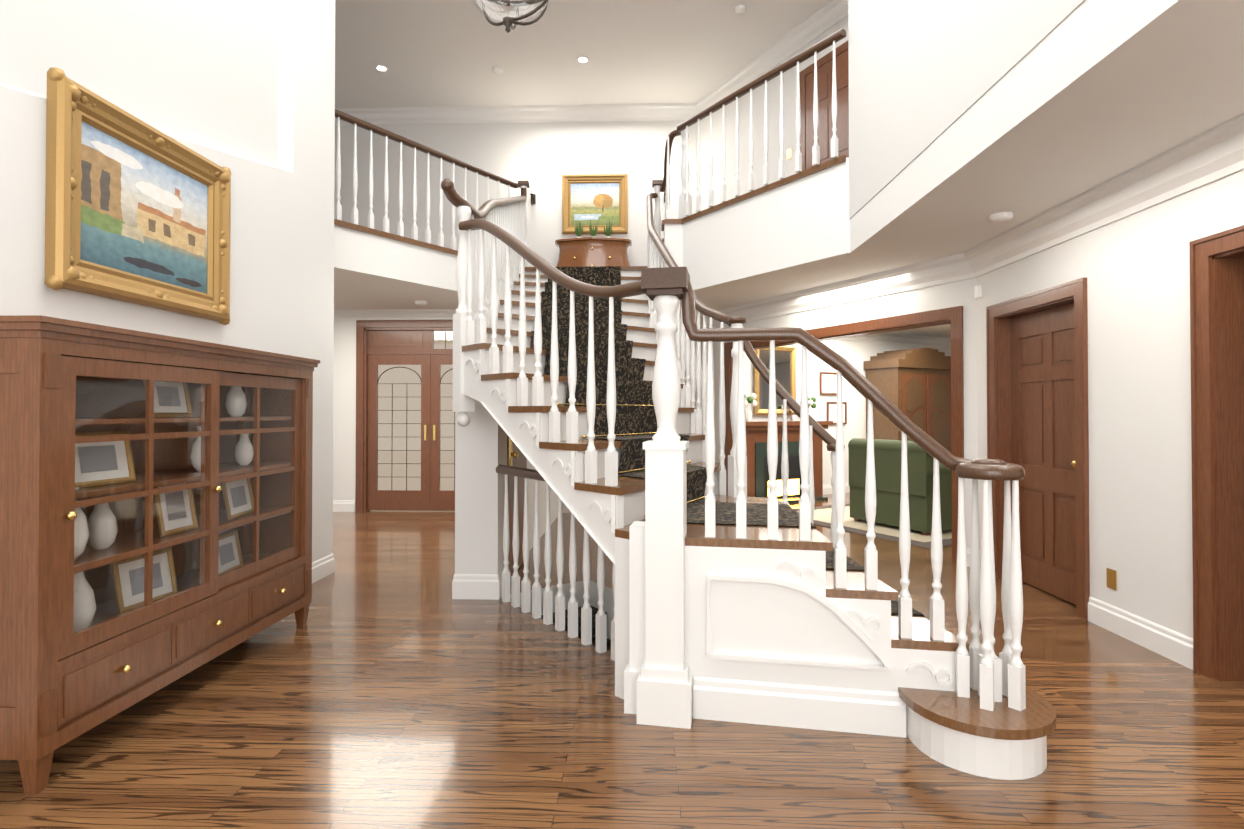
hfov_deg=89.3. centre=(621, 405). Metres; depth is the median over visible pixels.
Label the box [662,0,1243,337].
ceiling
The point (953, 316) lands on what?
trim
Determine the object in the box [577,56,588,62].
recessed light
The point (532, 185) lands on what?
sconce
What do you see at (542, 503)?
wall
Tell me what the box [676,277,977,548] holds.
wall
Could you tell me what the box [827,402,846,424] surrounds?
picture
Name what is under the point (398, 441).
glass pane
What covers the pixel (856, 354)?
wall
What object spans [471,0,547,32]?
chandelier
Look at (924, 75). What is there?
wall
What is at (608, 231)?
plant
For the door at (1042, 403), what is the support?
in the wall at (1134, 269)
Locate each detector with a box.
[415,300,426,304]
[493,66,502,73]
[735,5,746,14]
[974,285,981,297]
[989,212,1012,222]
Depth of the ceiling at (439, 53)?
8.25 m
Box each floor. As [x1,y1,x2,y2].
[0,492,1243,828]
[334,155,848,271]
[501,580,613,649]
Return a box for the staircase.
[335,29,1055,779]
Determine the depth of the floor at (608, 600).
4.68 m
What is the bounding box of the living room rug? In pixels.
[794,503,951,548]
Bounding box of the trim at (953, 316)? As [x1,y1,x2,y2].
[724,306,963,563]
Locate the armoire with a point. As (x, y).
(913, 385)
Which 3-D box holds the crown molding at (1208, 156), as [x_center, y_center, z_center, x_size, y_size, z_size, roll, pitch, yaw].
[-1.056,-2.897,3.787,15.397,3.630,16.850,0,-1,2]
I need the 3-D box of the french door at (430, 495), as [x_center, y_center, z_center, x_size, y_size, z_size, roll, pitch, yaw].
[-2.506,0.196,8.240,1.660,2.358,0.060,0,-1,2]
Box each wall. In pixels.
[0,0,334,562]
[333,320,570,512]
[334,120,697,266]
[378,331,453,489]
[452,400,509,599]
[527,459,557,550]
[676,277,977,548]
[690,339,950,484]
[700,16,847,209]
[848,0,1084,219]
[977,170,1243,638]
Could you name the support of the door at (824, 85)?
in the wall at (789, 94)
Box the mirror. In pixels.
[754,346,795,414]
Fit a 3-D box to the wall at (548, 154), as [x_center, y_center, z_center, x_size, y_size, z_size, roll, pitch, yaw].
[-3.447,-1.619,10.032,10.200,6.050,0.200,0,-1,2]
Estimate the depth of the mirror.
9.47 m
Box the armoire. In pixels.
[864,348,950,452]
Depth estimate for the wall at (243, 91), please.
3.92 m
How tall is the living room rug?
0.010 m
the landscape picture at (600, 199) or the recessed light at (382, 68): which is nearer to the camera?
the recessed light at (382, 68)
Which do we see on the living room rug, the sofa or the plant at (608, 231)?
the sofa
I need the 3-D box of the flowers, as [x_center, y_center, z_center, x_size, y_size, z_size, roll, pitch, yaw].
[2.315,0.032,9.314,1.421,0.410,0.275,0,-1,-28]
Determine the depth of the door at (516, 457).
4.98 m
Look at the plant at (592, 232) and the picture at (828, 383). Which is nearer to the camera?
the plant at (592, 232)
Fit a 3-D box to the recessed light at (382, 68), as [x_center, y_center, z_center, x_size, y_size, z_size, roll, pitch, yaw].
[-3.322,-4.655,8.700,0.170,0.008,0.170,0,-1,2]
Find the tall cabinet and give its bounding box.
[0,315,319,793]
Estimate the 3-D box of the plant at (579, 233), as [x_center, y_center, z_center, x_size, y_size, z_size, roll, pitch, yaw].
[-0.652,-2.637,9.530,0.140,0.330,0.133,0,-1,2]
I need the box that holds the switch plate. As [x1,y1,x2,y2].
[787,148,791,159]
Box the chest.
[555,237,631,266]
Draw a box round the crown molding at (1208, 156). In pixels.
[334,0,1243,347]
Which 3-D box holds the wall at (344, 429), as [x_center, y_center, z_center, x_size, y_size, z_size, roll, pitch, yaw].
[-4.044,0.077,8.307,9.120,2.620,0.150,0,-1,2]
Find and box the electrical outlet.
[1106,568,1116,589]
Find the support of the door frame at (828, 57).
attached to the wall at (789, 94)
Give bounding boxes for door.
[367,330,454,510]
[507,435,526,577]
[805,49,848,168]
[1011,303,1075,604]
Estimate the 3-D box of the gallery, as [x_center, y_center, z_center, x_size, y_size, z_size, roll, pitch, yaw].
[-3.164,-1.454,7.261,10.950,0.420,5.716,0,-1,2]
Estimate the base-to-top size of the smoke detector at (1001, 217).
0.042 m
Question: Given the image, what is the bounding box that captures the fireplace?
[746,421,832,502]
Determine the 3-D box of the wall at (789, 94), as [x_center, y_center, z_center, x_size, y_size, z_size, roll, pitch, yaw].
[2.512,-2.956,7.525,0.150,3.430,5.700,0,-1,-28]
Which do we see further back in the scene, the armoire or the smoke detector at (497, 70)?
the armoire
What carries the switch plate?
attached to the wall at (789, 94)
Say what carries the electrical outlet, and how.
attached to the wall at (1134, 269)
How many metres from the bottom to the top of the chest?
0.818 m
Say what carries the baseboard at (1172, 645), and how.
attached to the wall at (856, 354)
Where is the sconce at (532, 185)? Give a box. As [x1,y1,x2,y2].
[529,174,535,205]
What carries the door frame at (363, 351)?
attached to the wall at (344, 429)
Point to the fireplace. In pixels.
(757, 462)
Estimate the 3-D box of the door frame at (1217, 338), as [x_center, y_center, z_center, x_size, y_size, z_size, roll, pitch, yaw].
[2.979,0.259,3.598,0.209,2.155,2.880,0,-1,2]
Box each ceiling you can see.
[335,0,830,108]
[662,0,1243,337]
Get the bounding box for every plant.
[574,221,582,237]
[589,220,597,236]
[603,219,611,237]
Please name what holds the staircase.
on the floor at (390, 684)
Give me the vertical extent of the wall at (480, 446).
1.550 m
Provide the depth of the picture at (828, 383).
9.99 m
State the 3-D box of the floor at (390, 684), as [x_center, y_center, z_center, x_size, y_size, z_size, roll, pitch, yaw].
[0.772,1.346,4.506,19.000,0.001,18.500,0,-1,2]
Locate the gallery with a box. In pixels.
[334,225,737,318]
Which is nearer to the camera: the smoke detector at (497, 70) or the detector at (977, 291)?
the detector at (977, 291)
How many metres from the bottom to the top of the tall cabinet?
1.620 m
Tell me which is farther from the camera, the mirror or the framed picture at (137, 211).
the mirror
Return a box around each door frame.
[355,320,452,511]
[799,41,847,170]
[986,225,1243,680]
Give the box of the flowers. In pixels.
[744,393,816,421]
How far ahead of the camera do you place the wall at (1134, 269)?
3.53 m
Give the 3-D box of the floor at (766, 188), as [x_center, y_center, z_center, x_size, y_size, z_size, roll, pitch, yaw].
[-2.393,-1.845,7.131,12.500,0.429,5.533,0,-1,2]
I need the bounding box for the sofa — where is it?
[848,438,951,534]
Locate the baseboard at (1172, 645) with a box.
[312,483,1193,669]
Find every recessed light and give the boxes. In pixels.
[375,65,387,71]
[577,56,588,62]
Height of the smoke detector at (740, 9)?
0.042 m
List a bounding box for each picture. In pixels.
[45,67,230,324]
[562,174,627,233]
[820,372,836,394]
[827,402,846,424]
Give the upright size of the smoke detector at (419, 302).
0.042 m

